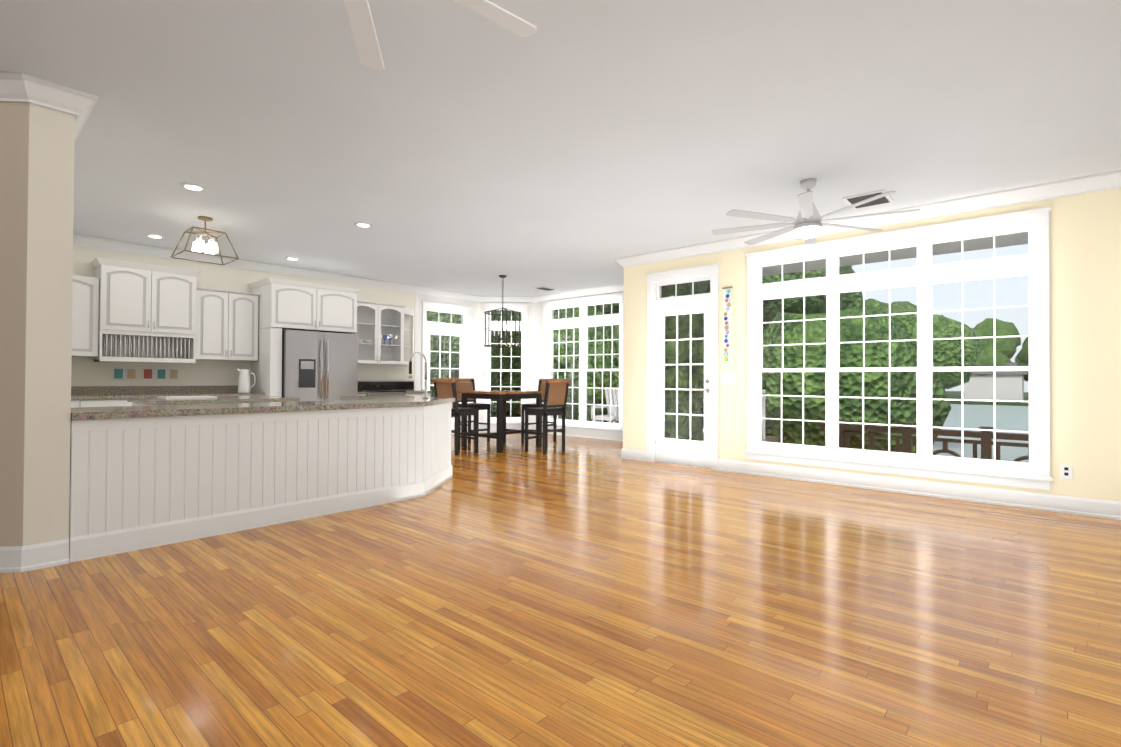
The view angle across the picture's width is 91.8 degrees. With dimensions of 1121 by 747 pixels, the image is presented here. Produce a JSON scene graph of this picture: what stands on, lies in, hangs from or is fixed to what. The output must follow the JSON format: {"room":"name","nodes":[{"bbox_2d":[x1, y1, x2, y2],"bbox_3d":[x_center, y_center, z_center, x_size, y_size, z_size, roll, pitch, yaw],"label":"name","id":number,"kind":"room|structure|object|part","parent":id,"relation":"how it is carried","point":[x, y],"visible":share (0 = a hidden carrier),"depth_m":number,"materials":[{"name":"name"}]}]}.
{"room":"empty living room","nodes":[
{"label":"empty living room","id":0,"kind":"room"},
{"bbox_2d":[0,102,29,546],"bbox_3d":[-6.284,-0.301,3.008,6.293,2.880,0.003,0,-1,-3],"label":"wall","id":1,"kind":"structure","parent":0,"point":[14,146],"depth_m":3.19,"materials":[{"name":"beige paint"}]},
{"bbox_2d":[23,103,74,545],"bbox_3d":[-6.217,-0.300,3.084,4.450,2.880,4.651,0,-1,42],"label":"wall","id":2,"kind":"structure","parent":0,"point":[49,331],"depth_m":3.27,"materials":[{"name":"beige paint"}]},
{"bbox_2d":[0,539,68,572],"bbox_3d":[-6.220,1.068,3.056,4.474,0.145,4.669,0,-1,42],"label":"baseboard","id":3,"kind":"structure","parent":2,"relation":"attached to","point":[15,559],"depth_m":3.21,"materials":[{"name":"white wood"}]},
{"bbox_2d":[0,72,97,119],"bbox_3d":[-6.165,-1.677,3.077,4.546,0.125,4.813,0,-1,42],"label":"crown molding","id":4,"kind":"structure","parent":2,"relation":"attached to","point":[24,88],"depth_m":3.22,"materials":[{"name":"white wood"}]},
{"bbox_2d":[75,120,85,140],"bbox_3d":[-4.601,-1.651,4.843,4.320,0.125,0.095,0,-1,42],"label":"crown molding","id":5,"kind":"structure","parent":2,"relation":"attached to","point":[79,124],"depth_m":3.69,"materials":[{"name":"white wood"}]},
{"bbox_2d":[71,245,479,425],"bbox_3d":[-5.771,-0.257,7.071,0.184,2.880,12.000,0,-1,42],"label":"wall","id":6,"kind":"structure","parent":0,"point":[87,371],"depth_m":7.93,"materials":[{"name":"beige paint"}]},
{"bbox_2d":[72,275,91,356],"bbox_3d":[-5.956,-0.689,6.474,0.331,0.959,0.656,0,-1,42],"label":"upper cabinet","id":7,"kind":"object","parent":6,"relation":"attached to","point":[82,285],"depth_m":6.50,"materials":[{"name":"white wood"}]},
{"bbox_2d":[113,368,123,378],"bbox_3d":[-5.696,0.002,7.002,0.011,0.149,0.112,0,-1,42],"label":"framed picture","id":8,"kind":"object","parent":6,"relation":"attached to","point":[118,373],"depth_m":7.00,"materials":[{"name":"teal"}]},
{"bbox_2d":[126,368,136,378],"bbox_3d":[-5.610,0.003,7.099,0.011,0.149,0.112,0,-1,42],"label":"framed picture","id":9,"kind":"object","parent":6,"relation":"attached to","point":[131,373],"depth_m":7.10,"materials":[{"name":"beige"}]},
{"bbox_2d":[91,257,203,363],"bbox_3d":[-5.371,-0.769,7.067,0.419,1.248,1.090,0,-1,42],"label":"upper cabinet","id":10,"kind":"object","parent":6,"relation":"attached to","point":[126,311],"depth_m":6.95,"materials":[{"name":"white wood"}]},
{"bbox_2d":[142,368,152,378],"bbox_3d":[-5.492,0.005,7.232,0.011,0.149,0.112,0,-1,42],"label":"framed picture","id":11,"kind":"object","parent":6,"relation":"attached to","point":[147,372],"depth_m":7.23,"materials":[{"name":"red"}]},
{"bbox_2d":[156,368,166,379],"bbox_3d":[-5.393,0.007,7.343,0.011,0.149,0.112,0,-1,42],"label":"framed picture","id":12,"kind":"object","parent":6,"relation":"attached to","point":[161,373],"depth_m":7.34,"materials":[{"name":"teal"}]},
{"bbox_2d":[169,369,178,379],"bbox_3d":[-5.300,0.008,7.448,0.011,0.149,0.112,0,-1,42],"label":"framed picture","id":13,"kind":"object","parent":6,"relation":"attached to","point":[173,373],"depth_m":7.45,"materials":[{"name":"beige"}]},
{"bbox_2d":[204,288,257,360],"bbox_3d":[-4.798,-0.680,7.762,0.354,0.978,0.880,0,-1,42],"label":"upper cabinet","id":14,"kind":"object","parent":6,"relation":"attached to","point":[230,331],"depth_m":7.68,"materials":[{"name":"white wood"}]},
{"bbox_2d":[248,277,319,331],"bbox_3d":[-4.164,-1.001,8.148,0.791,0.694,0.689,0,-1,42],"label":"upper cabinet","id":15,"kind":"object","parent":6,"relation":"attached to","point":[280,303],"depth_m":7.91,"materials":[{"name":"white wood"}]},
{"bbox_2d":[320,285,363,333],"bbox_3d":[-3.707,-0.994,8.663,0.791,0.694,0.689,0,-1,42],"label":"upper cabinet","id":16,"kind":"object","parent":6,"relation":"attached to","point":[341,311],"depth_m":8.43,"materials":[{"name":"white wood"}]},
{"bbox_2d":[352,301,406,364],"bbox_3d":[-3.266,-0.692,9.488,0.354,1.052,1.098,0,-1,42],"label":"upper cabinet","id":17,"kind":"object","parent":6,"relation":"attached to","point":[380,338],"depth_m":9.63,"materials":[{"name":"white wood"}]},
{"bbox_2d":[403,307,413,364],"bbox_3d":[-2.817,-0.684,10.040,0.322,1.052,0.439,0,-1,42],"label":"upper cabinet","id":18,"kind":"object","parent":6,"relation":"attached to","point":[408,311],"visible":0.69,"depth_m":10.13,"materials":[{"name":"white wood"}]},
{"bbox_2d":[422,301,471,434],"bbox_3d":[-2.330,-0.076,10.933,0.224,2.630,1.220,0,-1,42],"label":"door","id":19,"kind":"structure","parent":6,"relation":"in","point":[462,330],"depth_m":10.98,"materials":[{"name":"white wood"}]},
{"bbox_2d":[479,302,532,425],"bbox_3d":[-1.164,-0.189,11.623,1.131,2.880,0.180,0,-1,-3],"label":"wall","id":20,"kind":"structure","parent":0,"point":[529,351],"depth_m":11.52,"materials":[{"name":"white paint"}]},
{"bbox_2d":[471,426,531,432],"bbox_3d":[-1.248,1.177,11.419,0.810,0.145,1.000,0,-1,42],"label":"baseboard","id":21,"kind":"structure","parent":20,"relation":"attached to","point":[492,430],"depth_m":11.49,"materials":[{"name":"white wood"}]},
{"bbox_2d":[483,303,527,427],"bbox_3d":[-1.163,-0.174,11.603,0.950,2.640,0.240,0,-1,-3],"label":"window","id":22,"kind":"structure","parent":20,"relation":"in","point":[513,422],"depth_m":11.55,"materials":[{"name":"white wood"}]},
{"bbox_2d":[0,433,1120,746],"bbox_3d":[-0.769,1.234,3.680,13.600,0.120,13.600,0,-1,42],"label":"floor","id":23,"kind":"structure","parent":0,"point":[580,591],"depth_m":2.54,"materials":[{"name":"brown wood"}]},
{"bbox_2d":[71,397,82,407],"bbox_3d":[-5.952,0.738,6.293,0.568,0.872,0.498,0,-1,42],"label":"base cabinet","id":24,"kind":"object","parent":23,"relation":"on","point":[76,402],"depth_m":6.27,"materials":[{"name":"white wood"}]},
{"bbox_2d":[83,397,134,406],"bbox_3d":[-5.621,0.743,6.666,0.568,0.872,0.498,0,-1,42],"label":"base cabinet","id":25,"kind":"object","parent":23,"relation":"on","point":[87,401],"depth_m":6.47,"materials":[{"name":"white wood"}]},
{"bbox_2d":[203,393,214,395],"bbox_3d":[-4.960,0.754,7.411,0.568,0.872,0.498,0,-1,42],"label":"base cabinet","id":26,"kind":"object","parent":23,"relation":"on","point":[204,394],"depth_m":7.28,"materials":[{"name":"white wood"}]},
{"bbox_2d":[132,400,298,405],"bbox_3d":[-3.770,0.746,5.949,1.001,0.872,1.300,0,-1,42],"label":"kitchen island","id":27,"kind":"object","parent":23,"relation":"on","point":[228,401],"depth_m":5.72,"materials":[{"name":"white wood"}]},
{"bbox_2d":[127,396,298,403],"bbox_3d":[-3.787,0.288,5.970,1.020,0.040,1.370,0,-1,42],"label":"island countertop","id":28,"kind":"structure","parent":27,"relation":"on","point":[166,399],"depth_m":5.58,"materials":[{"name":"grey stone"}]},
{"bbox_2d":[215,393,262,395],"bbox_3d":[-4.629,0.760,7.784,0.568,0.872,0.499,0,-1,42],"label":"base cabinet","id":29,"kind":"object","parent":23,"relation":"on","point":[216,394],"depth_m":7.59,"materials":[{"name":"white wood"}]},
{"bbox_2d":[237,368,255,392],"bbox_3d":[-4.497,0.104,7.775,0.165,0.353,0.250,0,-1,42],"label":"pitcher","id":30,"kind":"object","parent":29,"relation":"on","point":[244,385],"visible":1,"depth_m":7.70,"materials":[{"name":"white ceramic"}]},
{"bbox_2d":[69,407,451,562],"bbox_3d":[-2.585,0.744,5.205,1.860,0.872,3.358,0,-1,42],"label":"base cabinet","id":31,"kind":"object","parent":23,"relation":"on","point":[143,477],"depth_m":4.03,"materials":[{"name":"white wood"}]},
{"bbox_2d":[71,395,454,418],"bbox_3d":[-2.576,0.285,5.221,1.915,0.046,3.384,0,-1,42],"label":"countertop","id":32,"kind":"structure","parent":31,"relation":"on","point":[346,403],"depth_m":4.23,"materials":[{"name":"grey stone"}]},
{"bbox_2d":[408,352,428,397],"bbox_3d":[-1.585,0.019,6.006,0.123,0.511,0.253,0,-1,42],"label":"faucet","id":33,"kind":"object","parent":32,"relation":"on","point":[425,377],"visible":1,"depth_m":6.04,"materials":[{"name":"silver metal"}]},
{"bbox_2d":[251,327,281,396],"bbox_3d":[-4.333,0.274,7.987,0.745,1.851,0.158,0,-1,42],"label":"surround panel","id":34,"kind":"object","parent":23,"relation":"on","point":[266,368],"depth_m":7.78,"materials":[{"name":"white wood"}]},
{"bbox_2d":[282,329,357,401],"bbox_3d":[-3.845,0.290,8.412,0.874,1.832,1.099,0,-1,42],"label":"fridge","id":35,"kind":"object","parent":23,"relation":"on","point":[319,366],"visible":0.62,"depth_m":8.10,"materials":[{"name":"silver metal"}]},
{"bbox_2d":[358,381,413,395],"bbox_3d":[-2.958,0.675,9.586,0.658,1.095,1.238,0,-1,42],"label":"range","id":36,"kind":"object","parent":23,"relation":"on","point":[372,388],"visible":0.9,"depth_m":9.62,"materials":[{"name":"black metal"}]},
{"bbox_2d":[405,393,430,396],"bbox_3d":[-2.755,0.790,9.896,0.568,0.872,0.540,0,-1,42],"label":"base cabinet","id":37,"kind":"object","parent":23,"relation":"on","point":[406,394],"depth_m":9.69,"materials":[{"name":"white wood"}]},
{"bbox_2d":[431,378,478,455],"bbox_3d":[-1.610,0.644,8.310,0.500,1.143,0.543,0,-1,42],"label":"chair","id":38,"kind":"object","parent":23,"relation":"on","point":[444,387],"visible":0.79,"depth_m":8.16,"materials":[{"name":"black wood"}]},
{"bbox_2d":[454,378,489,443],"bbox_3d":[-1.632,0.660,9.869,0.543,1.143,0.500,0,-1,42],"label":"chair","id":39,"kind":"object","parent":23,"relation":"on","point":[464,384],"visible":0.54,"depth_m":9.87,"materials":[{"name":"black"}]},
{"bbox_2d":[457,390,544,451],"bbox_3d":[-0.983,0.759,9.091,1.060,0.935,1.060,0,-1,42],"label":"table","id":40,"kind":"object","parent":23,"relation":"on","point":[502,432],"visible":1,"depth_m":8.89,"materials":[{"name":"brown wood"}]},
{"bbox_2d":[521,379,556,441],"bbox_3d":[-0.355,0.666,9.874,0.500,1.143,0.543,0,-1,42],"label":"chair","id":41,"kind":"object","parent":23,"relation":"on","point":[542,385],"visible":0.27,"depth_m":9.82,"materials":[{"name":"black wood"}]},
{"bbox_2d":[525,379,570,454],"bbox_3d":[-0.200,0.653,8.465,0.543,1.143,0.500,0,-1,42],"label":"chair","id":42,"kind":"object","parent":23,"relation":"on","point":[556,393],"visible":1,"depth_m":8.37,"materials":[{"name":"black wood"}]},
{"bbox_2d":[0,0,1120,295],"bbox_3d":[-0.754,-1.766,3.710,13.600,0.120,13.600,0,-1,42],"label":"ceiling","id":43,"kind":"structure","parent":0,"point":[568,146],"depth_m":3.65,"materials":[{"name":"white paint"}]},
{"bbox_2d":[145,234,164,238],"bbox_3d":[-4.992,-1.691,6.694,0.194,0.012,0.194,0,-1,33],"label":"recessed light","id":44,"kind":"object","parent":43,"relation":"in","point":[148,235],"depth_m":6.69,"materials":[{"name":"white glass"}]},
{"bbox_2d":[180,183,205,190],"bbox_3d":[-3.351,-1.701,4.957,0.194,0.012,0.194,0,-1,33],"label":"recessed light","id":45,"kind":"object","parent":43,"relation":"in","point":[193,187],"depth_m":4.95,"materials":[{"name":"white"}]},
{"bbox_2d":[171,216,238,264],"bbox_3d":[-3.878,-1.476,5.929,0.514,0.446,0.514,0,-1,42],"label":"lantern pendant light","id":46,"kind":"object","parent":43,"relation":"hanging from","point":[210,248],"visible":1,"depth_m":5.91,"materials":[{"name":"gold metal"}]},
{"bbox_2d":[285,257,299,260],"bbox_3d":[-3.903,-1.674,7.920,0.194,0.012,0.194,0,-1,33],"label":"recessed light","id":47,"kind":"object","parent":43,"relation":"in","point":[289,258],"depth_m":7.92,"materials":[{"name":"white glass"}]},
{"bbox_2d":[354,222,372,227],"bbox_3d":[-2.232,-1.683,6.157,0.194,0.012,0.194,0,-1,33],"label":"recessed light","id":48,"kind":"object","parent":43,"relation":"in","point":[359,224],"depth_m":6.15,"materials":[{"name":"white glass"}]},
{"bbox_2d":[344,0,536,69],"bbox_3d":[-0.682,-1.480,1.670,1.423,0.492,1.516,0,-1,42],"label":"ceiling fan","id":49,"kind":"object","parent":43,"relation":"hanging from","point":[364,33],"visible":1,"depth_m":2.11,"materials":[{"name":"white"}]},
{"bbox_2d":[484,275,520,347],"bbox_3d":[-0.978,-1.052,9.180,0.622,1.200,0.622,0,-1,42],"label":"chandelier","id":50,"kind":"object","parent":43,"relation":"hanging from","point":[498,325],"visible":1,"depth_m":9.15,"materials":[{"name":"grey metal"}]},
{"bbox_2d":[534,286,556,290],"bbox_3d":[-0.289,-1.628,10.448,0.250,0.015,0.400,0,-1,42],"label":"ceiling vent","id":51,"kind":"object","parent":43,"relation":"in","point":[541,288],"depth_m":10.38,"materials":[{"name":"grey metal"}]},
{"bbox_2d":[712,178,919,244],"bbox_3d":[2.161,-1.435,4.741,1.597,0.492,1.597,0,-1,42],"label":"room ceiling fan","id":52,"kind":"object","parent":43,"relation":"hanging from","point":[807,223],"visible":1,"depth_m":4.66,"materials":[{"name":"grey"}]},
{"bbox_2d":[842,189,893,208],"bbox_3d":[2.956,-1.664,5.216,0.350,0.015,0.420,0,-1,42],"label":"ceiling vent","id":53,"kind":"object","parent":43,"relation":"in","point":[851,200],"depth_m":5.18,"materials":[{"name":"grey metal"}]},
{"bbox_2d":[532,292,618,425],"bbox_3d":[0.812,-0.191,10.440,3.600,2.880,0.180,0,-1,42],"label":"wall","id":54,"kind":"structure","parent":0,"point":[537,341],"depth_m":11.48,"materials":[{"name":"white paint"}]},
{"bbox_2d":[528,284,622,302],"bbox_3d":[0.728,-1.569,10.351,3.600,0.125,0.095,0,-1,42],"label":"crown molding","id":55,"kind":"structure","parent":54,"relation":"attached to","point":[614,288],"depth_m":10.70,"materials":[{"name":"white wood"}]},
{"bbox_2d":[532,426,622,440],"bbox_3d":[0.737,1.176,10.350,3.600,0.145,0.024,0,-1,42],"label":"baseboard","id":56,"kind":"structure","parent":54,"relation":"attached to","point":[567,433],"depth_m":10.48,"materials":[{"name":"white wood"}]},
{"bbox_2d":[542,292,622,435],"bbox_3d":[0.451,-0.174,10.733,2.070,2.640,0.240,0,-1,42],"label":"nook window","id":57,"kind":"structure","parent":54,"relation":"in","point":[583,321],"depth_m":10.67,"materials":[{"name":"white wood"}]},
{"bbox_2d":[623,188,1120,501],"bbox_3d":[3.993,-0.227,5.211,8.100,2.880,0.180,0,-1,42],"label":"wall","id":58,"kind":"structure","parent":0,"point":[1085,323],"depth_m":4.74,"materials":[{"name":"beige paint"}]},
{"bbox_2d":[620,448,645,461],"bbox_3d":[1.042,1.150,7.673,0.410,0.145,0.024,0,-1,42],"label":"baseboard","id":59,"kind":"structure","parent":58,"relation":"attached to","point":[638,455],"depth_m":7.68,"materials":[{"name":"white wood"}]},
{"bbox_2d":[646,263,719,469],"bbox_3d":[1.654,-0.081,7.268,1.080,2.605,0.224,0,-1,42],"label":"door","id":60,"kind":"structure","parent":58,"relation":"in","point":[660,448],"depth_m":7.26,"materials":[{"name":"white wood"}]},
{"bbox_2d":[722,287,732,361],"bbox_3d":[2.075,-0.609,6.773,0.130,0.935,0.032,0,-1,42],"label":"wall art","id":61,"kind":"object","parent":58,"relation":"attached to","point":[727,324],"visible":1,"depth_m":6.77},
{"bbox_2d":[721,373,734,382],"bbox_3d":[2.087,0.059,6.768,0.180,0.120,0.012,0,-1,42],"label":"switch plate","id":62,"kind":"object","parent":58,"relation":"attached to","point":[727,377],"visible":1,"depth_m":6.76,"materials":[{"name":"white plastic"}]},
{"bbox_2d":[614,170,1120,267],"bbox_3d":[3.873,-1.606,5.154,8.195,0.125,0.095,0,-1,42],"label":"crown molding","id":63,"kind":"structure","parent":58,"relation":"attached to","point":[1111,179],"depth_m":5.34,"materials":[{"name":"white wood"}]},
{"bbox_2d":[744,207,1052,489],"bbox_3d":[3.345,-0.215,5.759,2.770,2.490,0.240,0,-1,42],"label":"window","id":64,"kind":"structure","parent":58,"relation":"in","point":[925,274],"depth_m":5.48,"materials":[{"name":"white wood"}]},
{"bbox_2d":[717,459,1120,519],"bbox_3d":[3.324,1.141,5.648,3.590,0.145,0.024,0,-1,42],"label":"baseboard","id":65,"kind":"structure","parent":58,"relation":"attached to","point":[1029,500],"depth_m":5.30,"materials":[{"name":"white wood"}]},
{"bbox_2d":[1060,465,1071,478],"bbox_3d":[4.390,0.855,4.715,0.075,0.120,0.009,0,-1,42],"label":"electrical outlet plate","id":66,"kind":"object","parent":58,"relation":"attached to","point":[1065,471],"visible":1,"depth_m":4.71,"materials":[{"name":"white plastic"}]},
{"label":"outside","id":67,"kind":"structure","parent":0,"visible":0},
{"bbox_2d":[427,265,1028,462],"bbox_3d":[17.638,-3.362,57.741,230.000,14.052,170.000,0,-1,42],"label":"trees","id":68,"kind":"object","parent":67,"point":[851,324],"depth_m":11.74,"materials":[{"name":"green plant"}]},
{"bbox_3d":[6.394,1.693,10.018,11.680,1.560,0.180,0,-1,42],"label":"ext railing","id":69,"kind":"part","parent":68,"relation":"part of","materials":[{"name":"brown"}]}
]}

